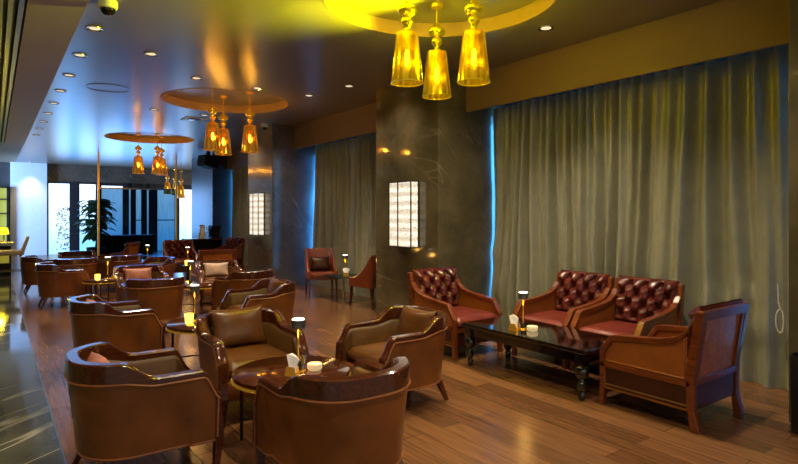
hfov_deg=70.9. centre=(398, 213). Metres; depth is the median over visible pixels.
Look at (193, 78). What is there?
recessed light
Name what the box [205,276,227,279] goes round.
seat cushion
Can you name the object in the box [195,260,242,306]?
tub chair
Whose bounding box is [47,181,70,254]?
window
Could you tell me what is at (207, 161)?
ceiling speaker
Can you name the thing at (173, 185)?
pendant lamp
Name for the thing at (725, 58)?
wall
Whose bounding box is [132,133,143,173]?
pendant lamp
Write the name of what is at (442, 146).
column
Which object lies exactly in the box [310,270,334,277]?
seat cushion
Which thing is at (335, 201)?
curtain
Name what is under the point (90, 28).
recessed light
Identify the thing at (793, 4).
column
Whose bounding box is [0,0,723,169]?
ceiling
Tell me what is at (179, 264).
pedestal table
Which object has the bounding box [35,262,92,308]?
tub chair
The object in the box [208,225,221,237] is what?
coffee machine
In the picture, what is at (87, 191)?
window
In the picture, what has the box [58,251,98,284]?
tub chair
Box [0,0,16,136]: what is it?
ceiling
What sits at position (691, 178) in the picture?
curtain
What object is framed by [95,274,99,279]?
glass
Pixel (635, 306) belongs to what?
tufted armchair
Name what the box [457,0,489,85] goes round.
pendant lamp
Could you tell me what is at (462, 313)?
seat cushion
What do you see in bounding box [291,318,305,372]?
table lamp
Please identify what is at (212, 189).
wall
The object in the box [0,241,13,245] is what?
countertop
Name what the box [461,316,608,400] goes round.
coffee table
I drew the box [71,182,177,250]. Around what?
wall
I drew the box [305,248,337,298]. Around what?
chair
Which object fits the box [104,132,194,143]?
trim
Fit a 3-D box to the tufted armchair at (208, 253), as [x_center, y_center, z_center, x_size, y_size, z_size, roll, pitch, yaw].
[-3.545,1.066,10.679,0.712,0.868,0.816,0,0,-32]
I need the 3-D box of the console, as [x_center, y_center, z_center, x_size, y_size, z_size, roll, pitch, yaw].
[-5.488,1.090,15.661,1.000,0.820,0.500,0,0,-36]
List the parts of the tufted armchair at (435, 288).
leg, panel, arm rail, backrest, apron panel, leg, rail, panel, panel, arm rail, leg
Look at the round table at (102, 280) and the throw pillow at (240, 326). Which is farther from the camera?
the round table at (102, 280)
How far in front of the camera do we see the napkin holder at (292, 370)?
3.58 m
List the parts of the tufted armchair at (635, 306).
leg, arm rail, panel, leg, backrest, arm rail, panel, leg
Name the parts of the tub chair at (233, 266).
leg, panel, rail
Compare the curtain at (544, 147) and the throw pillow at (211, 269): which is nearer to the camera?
the curtain at (544, 147)
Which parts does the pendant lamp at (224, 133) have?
lamp shade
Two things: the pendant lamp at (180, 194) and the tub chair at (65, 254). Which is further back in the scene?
the pendant lamp at (180, 194)
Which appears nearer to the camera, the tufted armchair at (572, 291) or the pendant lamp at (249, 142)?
the tufted armchair at (572, 291)
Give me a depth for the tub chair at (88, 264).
10.06 m
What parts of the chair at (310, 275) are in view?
leg, leg, seat frame, leg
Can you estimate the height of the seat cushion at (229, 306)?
0.125 m
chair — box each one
[20,255,53,294]
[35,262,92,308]
[53,257,96,298]
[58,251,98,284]
[64,342,223,463]
[67,294,164,352]
[94,254,142,289]
[113,264,168,301]
[120,276,184,320]
[126,256,175,277]
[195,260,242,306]
[195,308,308,427]
[211,268,274,309]
[220,278,296,324]
[252,356,410,463]
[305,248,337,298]
[335,306,448,399]
[349,255,375,310]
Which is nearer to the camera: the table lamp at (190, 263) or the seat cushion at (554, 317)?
the seat cushion at (554, 317)
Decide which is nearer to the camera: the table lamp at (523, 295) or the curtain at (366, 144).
the table lamp at (523, 295)
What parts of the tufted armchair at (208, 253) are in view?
panel, leg, frame, backrest, panel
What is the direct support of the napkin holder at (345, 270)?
on the glass table at (337, 276)
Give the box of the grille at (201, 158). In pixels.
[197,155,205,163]
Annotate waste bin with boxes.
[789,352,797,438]
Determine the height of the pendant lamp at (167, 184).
1.104 m
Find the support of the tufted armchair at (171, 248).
on the floor
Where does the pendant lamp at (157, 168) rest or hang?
hanging from the ceiling at (291, 50)
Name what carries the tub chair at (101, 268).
on the floor
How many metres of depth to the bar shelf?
19.82 m
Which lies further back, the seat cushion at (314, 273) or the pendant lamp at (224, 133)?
the seat cushion at (314, 273)
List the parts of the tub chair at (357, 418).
leg, rail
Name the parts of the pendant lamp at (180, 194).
lamp shade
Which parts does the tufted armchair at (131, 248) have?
arm rail, leg, panel, frame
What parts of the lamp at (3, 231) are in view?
lamp shade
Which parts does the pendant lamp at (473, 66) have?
lamp shade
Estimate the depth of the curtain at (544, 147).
7.05 m
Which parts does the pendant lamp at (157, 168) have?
lamp shade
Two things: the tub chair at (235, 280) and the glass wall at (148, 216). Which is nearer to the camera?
the tub chair at (235, 280)
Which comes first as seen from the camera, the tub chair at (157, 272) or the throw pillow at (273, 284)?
the throw pillow at (273, 284)
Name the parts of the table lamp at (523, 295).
lamp shade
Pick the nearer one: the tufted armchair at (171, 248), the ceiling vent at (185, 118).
the ceiling vent at (185, 118)
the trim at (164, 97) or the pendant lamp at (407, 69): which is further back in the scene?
the trim at (164, 97)
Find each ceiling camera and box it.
[98,0,117,15]
[261,124,267,129]
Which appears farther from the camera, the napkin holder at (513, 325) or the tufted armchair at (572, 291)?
the tufted armchair at (572, 291)
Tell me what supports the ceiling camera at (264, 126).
attached to the ceiling at (291, 50)
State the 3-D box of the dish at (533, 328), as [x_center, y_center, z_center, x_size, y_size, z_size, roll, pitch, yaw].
[1.234,1.058,5.181,0.100,0.045,0.100,0,0,-36]
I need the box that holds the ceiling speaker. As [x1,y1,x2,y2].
[197,151,218,168]
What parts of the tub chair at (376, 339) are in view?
leg, panel, leg, rail, leg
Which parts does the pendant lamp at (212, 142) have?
lamp shade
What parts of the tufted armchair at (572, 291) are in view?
leg, arm rail, panel, leg, backrest, arm rail, leg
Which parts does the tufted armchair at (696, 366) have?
leg, nail trim, apron panel, arm rail, panel, arm rail, panel, leg, backrest, panel, panel, frame, leg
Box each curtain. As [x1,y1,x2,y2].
[232,166,247,265]
[313,138,357,292]
[354,132,375,299]
[491,88,593,315]
[593,45,788,390]
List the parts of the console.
panel, panel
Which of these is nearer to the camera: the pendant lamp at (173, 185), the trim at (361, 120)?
the trim at (361, 120)
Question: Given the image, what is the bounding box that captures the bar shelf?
[0,186,8,241]
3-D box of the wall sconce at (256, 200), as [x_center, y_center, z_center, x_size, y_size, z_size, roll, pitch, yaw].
[-3.051,0.005,11.992,0.140,0.900,0.520,0,0,-36]
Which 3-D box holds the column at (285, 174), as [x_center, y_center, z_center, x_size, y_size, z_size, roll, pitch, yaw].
[-2.001,-0.225,12.760,2.460,3.450,1.350,0,0,-36]
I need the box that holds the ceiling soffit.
[5,0,88,144]
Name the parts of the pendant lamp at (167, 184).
lamp shade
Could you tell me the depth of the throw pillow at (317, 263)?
10.23 m
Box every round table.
[82,277,115,301]
[165,315,199,356]
[182,280,213,312]
[230,355,350,440]
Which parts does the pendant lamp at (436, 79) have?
lamp shade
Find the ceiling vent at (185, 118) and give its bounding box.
[181,117,206,121]
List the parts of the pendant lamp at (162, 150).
lamp shade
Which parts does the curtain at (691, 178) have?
pull cord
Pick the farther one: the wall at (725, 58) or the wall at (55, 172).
the wall at (55, 172)
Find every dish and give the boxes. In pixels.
[307,361,321,370]
[527,325,537,331]
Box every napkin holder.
[284,353,299,376]
[343,268,349,275]
[508,314,518,330]
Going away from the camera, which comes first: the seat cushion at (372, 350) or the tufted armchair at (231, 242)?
the seat cushion at (372, 350)
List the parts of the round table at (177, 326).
leg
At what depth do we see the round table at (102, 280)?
8.78 m
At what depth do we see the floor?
4.23 m
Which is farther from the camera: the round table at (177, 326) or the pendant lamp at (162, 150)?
the pendant lamp at (162, 150)
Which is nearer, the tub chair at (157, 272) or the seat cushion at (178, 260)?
the tub chair at (157, 272)
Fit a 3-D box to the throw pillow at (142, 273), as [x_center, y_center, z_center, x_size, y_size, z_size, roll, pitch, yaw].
[-4.033,0.950,8.656,0.420,0.229,0.153,0,0,-34]
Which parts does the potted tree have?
pot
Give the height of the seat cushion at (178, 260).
0.125 m
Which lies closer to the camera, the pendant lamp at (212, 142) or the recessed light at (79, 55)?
the recessed light at (79, 55)
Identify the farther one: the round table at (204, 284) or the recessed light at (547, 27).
the round table at (204, 284)
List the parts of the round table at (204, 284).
leg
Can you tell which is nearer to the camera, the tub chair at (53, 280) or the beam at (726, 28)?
the beam at (726, 28)
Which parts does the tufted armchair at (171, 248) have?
arm rail, backrest, panel, arm rail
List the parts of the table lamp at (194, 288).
lamp shade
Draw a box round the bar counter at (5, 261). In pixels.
[0,241,13,275]
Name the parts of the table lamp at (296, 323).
stem, lamp shade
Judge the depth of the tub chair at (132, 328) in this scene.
5.18 m
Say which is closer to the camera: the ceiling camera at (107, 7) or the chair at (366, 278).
the ceiling camera at (107, 7)
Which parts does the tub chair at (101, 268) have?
rail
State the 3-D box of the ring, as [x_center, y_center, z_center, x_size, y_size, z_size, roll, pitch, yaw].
[-4.273,-1.846,8.222,0.580,0.004,0.580,0,0,-36]
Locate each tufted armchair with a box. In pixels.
[97,241,140,259]
[163,240,197,272]
[189,248,236,295]
[218,237,244,270]
[407,267,502,360]
[512,269,614,368]
[570,275,684,370]
[599,299,748,433]
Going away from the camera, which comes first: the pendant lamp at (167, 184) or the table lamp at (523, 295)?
the table lamp at (523, 295)
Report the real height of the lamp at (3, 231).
0.360 m
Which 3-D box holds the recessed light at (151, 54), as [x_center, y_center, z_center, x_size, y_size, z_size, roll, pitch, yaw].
[-2.868,-1.845,6.475,0.160,0.010,0.160,0,0,-36]
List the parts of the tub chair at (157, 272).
leg, rail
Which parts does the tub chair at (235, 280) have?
leg, rail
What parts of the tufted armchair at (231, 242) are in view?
backrest, panel, leg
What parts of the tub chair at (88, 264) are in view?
rail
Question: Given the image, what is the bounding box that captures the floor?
[0,254,797,463]
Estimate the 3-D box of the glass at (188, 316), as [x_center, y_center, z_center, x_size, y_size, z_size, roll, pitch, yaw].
[-2.010,0.998,5.361,0.080,0.085,0.080,0,0,-36]
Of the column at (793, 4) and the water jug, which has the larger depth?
the water jug
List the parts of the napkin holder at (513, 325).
plate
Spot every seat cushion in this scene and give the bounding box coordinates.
[176,258,194,263]
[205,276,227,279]
[225,343,287,376]
[227,304,242,309]
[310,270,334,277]
[346,341,386,362]
[453,306,497,327]
[520,310,566,325]
[579,321,636,335]
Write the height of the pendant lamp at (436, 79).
0.873 m
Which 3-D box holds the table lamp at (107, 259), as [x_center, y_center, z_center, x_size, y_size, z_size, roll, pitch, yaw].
[-4.702,0.866,9.041,0.100,0.348,0.100,0,0,-36]
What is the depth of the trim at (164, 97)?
9.96 m
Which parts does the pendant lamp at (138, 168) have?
lamp shade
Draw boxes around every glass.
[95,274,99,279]
[185,313,193,322]
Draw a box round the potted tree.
[72,199,96,255]
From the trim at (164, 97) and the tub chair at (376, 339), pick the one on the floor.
the tub chair at (376, 339)
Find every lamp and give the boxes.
[0,228,8,241]
[104,257,110,278]
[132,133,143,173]
[151,134,162,173]
[156,137,166,175]
[164,164,170,188]
[172,169,177,192]
[177,171,184,197]
[187,261,193,284]
[190,284,199,320]
[203,89,221,150]
[215,95,231,155]
[241,91,258,152]
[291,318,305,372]
[391,0,423,86]
[422,2,451,99]
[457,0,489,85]
[518,291,527,329]
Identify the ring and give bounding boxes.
[86,84,129,92]
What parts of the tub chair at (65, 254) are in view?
rail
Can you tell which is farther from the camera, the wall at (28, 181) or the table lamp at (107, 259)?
the wall at (28, 181)
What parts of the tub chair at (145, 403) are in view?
leg, leg, rail, leg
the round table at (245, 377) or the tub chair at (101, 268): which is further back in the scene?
the tub chair at (101, 268)
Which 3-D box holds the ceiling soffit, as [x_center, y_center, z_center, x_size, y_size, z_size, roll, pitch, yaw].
[-4.067,-1.930,6.377,0.420,0.240,20.100,0,0,-36]
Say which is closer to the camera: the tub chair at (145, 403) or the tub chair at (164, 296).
the tub chair at (145, 403)
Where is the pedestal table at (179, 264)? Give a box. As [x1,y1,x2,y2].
[175,263,189,280]
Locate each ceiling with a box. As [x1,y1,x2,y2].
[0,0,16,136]
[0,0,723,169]
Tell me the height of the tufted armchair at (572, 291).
0.868 m
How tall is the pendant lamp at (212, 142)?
0.983 m
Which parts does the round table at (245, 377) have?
leg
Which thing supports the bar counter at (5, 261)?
on the floor
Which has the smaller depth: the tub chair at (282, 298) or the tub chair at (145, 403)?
the tub chair at (145, 403)
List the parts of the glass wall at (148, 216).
post, rail, glass pane, post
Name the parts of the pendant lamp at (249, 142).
lamp shade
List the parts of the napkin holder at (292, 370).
plate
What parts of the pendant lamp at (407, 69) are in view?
lamp shade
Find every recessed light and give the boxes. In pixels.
[62,74,75,76]
[72,53,87,57]
[85,26,103,31]
[143,52,157,56]
[190,77,202,79]
[538,25,553,31]
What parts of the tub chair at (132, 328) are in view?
rail, leg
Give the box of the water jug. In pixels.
[198,225,207,238]
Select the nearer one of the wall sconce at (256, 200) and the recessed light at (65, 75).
the recessed light at (65, 75)
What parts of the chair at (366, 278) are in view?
leg, leg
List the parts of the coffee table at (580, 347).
leg, leg, leg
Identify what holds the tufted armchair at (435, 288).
on the floor
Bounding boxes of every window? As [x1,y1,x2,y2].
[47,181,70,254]
[78,182,96,250]
[100,184,123,187]
[178,188,191,239]
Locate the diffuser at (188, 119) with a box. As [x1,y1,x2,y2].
[187,118,200,120]
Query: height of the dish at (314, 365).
0.045 m
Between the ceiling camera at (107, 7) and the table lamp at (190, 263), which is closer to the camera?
the ceiling camera at (107, 7)
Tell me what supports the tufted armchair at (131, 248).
on the floor
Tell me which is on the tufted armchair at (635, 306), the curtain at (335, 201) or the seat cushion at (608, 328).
the seat cushion at (608, 328)
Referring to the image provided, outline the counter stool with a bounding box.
[0,236,29,281]
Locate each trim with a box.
[0,0,24,143]
[11,276,66,463]
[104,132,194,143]
[160,88,288,112]
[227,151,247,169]
[294,102,375,148]
[323,0,556,36]
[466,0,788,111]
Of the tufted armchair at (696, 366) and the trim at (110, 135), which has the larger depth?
the trim at (110, 135)
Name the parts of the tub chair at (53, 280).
leg, rail, leg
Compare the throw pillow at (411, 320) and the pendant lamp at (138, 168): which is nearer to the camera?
the throw pillow at (411, 320)
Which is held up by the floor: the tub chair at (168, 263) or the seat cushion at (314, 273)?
the tub chair at (168, 263)
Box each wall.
[0,162,191,187]
[9,183,191,241]
[10,162,46,255]
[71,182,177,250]
[97,152,176,259]
[192,153,232,245]
[325,44,788,143]
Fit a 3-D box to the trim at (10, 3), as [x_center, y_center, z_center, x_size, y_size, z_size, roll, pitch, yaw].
[-4.513,-1.877,6.054,0.640,0.145,20.100,0,0,-36]
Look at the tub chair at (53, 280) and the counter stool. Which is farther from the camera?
the counter stool
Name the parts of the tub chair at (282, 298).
leg, rail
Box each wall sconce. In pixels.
[249,193,263,235]
[388,181,418,247]
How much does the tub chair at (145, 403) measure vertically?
0.698 m
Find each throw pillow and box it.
[87,352,109,362]
[123,267,151,283]
[203,262,228,276]
[208,304,266,346]
[266,278,286,293]
[310,256,329,270]
[396,305,435,334]
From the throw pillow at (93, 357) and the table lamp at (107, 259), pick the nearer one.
the throw pillow at (93, 357)
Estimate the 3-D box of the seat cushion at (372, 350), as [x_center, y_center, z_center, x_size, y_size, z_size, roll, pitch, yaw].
[-0.037,1.127,4.506,0.590,0.125,0.518,0,0,-36]
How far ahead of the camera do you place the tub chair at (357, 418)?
2.80 m
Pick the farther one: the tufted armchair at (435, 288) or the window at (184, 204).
the window at (184, 204)
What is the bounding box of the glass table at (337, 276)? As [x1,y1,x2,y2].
[322,273,356,302]
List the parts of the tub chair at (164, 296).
rail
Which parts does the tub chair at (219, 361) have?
leg, panel, rail, leg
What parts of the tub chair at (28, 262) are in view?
rail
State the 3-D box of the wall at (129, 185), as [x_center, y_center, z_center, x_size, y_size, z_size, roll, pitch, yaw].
[-14.157,-0.175,20.121,13.700,3.350,0.100,0,0,-36]
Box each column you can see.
[248,124,324,284]
[376,73,504,314]
[789,0,797,421]
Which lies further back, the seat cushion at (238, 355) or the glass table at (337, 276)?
the glass table at (337, 276)
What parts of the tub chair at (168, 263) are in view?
rail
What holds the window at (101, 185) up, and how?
in the wall at (74, 185)
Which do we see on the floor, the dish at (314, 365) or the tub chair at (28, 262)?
the tub chair at (28, 262)
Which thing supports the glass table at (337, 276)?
on the floor
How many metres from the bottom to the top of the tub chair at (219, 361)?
0.698 m
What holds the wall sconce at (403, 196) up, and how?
attached to the column at (442, 146)
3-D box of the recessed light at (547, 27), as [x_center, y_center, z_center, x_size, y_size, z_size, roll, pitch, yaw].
[1.462,-1.845,5.570,0.160,0.010,0.160,0,0,-36]
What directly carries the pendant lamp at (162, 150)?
hanging from the ceiling at (291, 50)
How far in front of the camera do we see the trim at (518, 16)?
5.56 m
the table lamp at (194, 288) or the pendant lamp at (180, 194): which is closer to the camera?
the table lamp at (194, 288)
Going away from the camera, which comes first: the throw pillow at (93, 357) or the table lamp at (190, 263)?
the throw pillow at (93, 357)
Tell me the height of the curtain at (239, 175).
2.957 m
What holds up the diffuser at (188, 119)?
attached to the ceiling vent at (185, 118)
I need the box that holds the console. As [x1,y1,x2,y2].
[182,238,222,253]
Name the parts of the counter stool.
seat, backrest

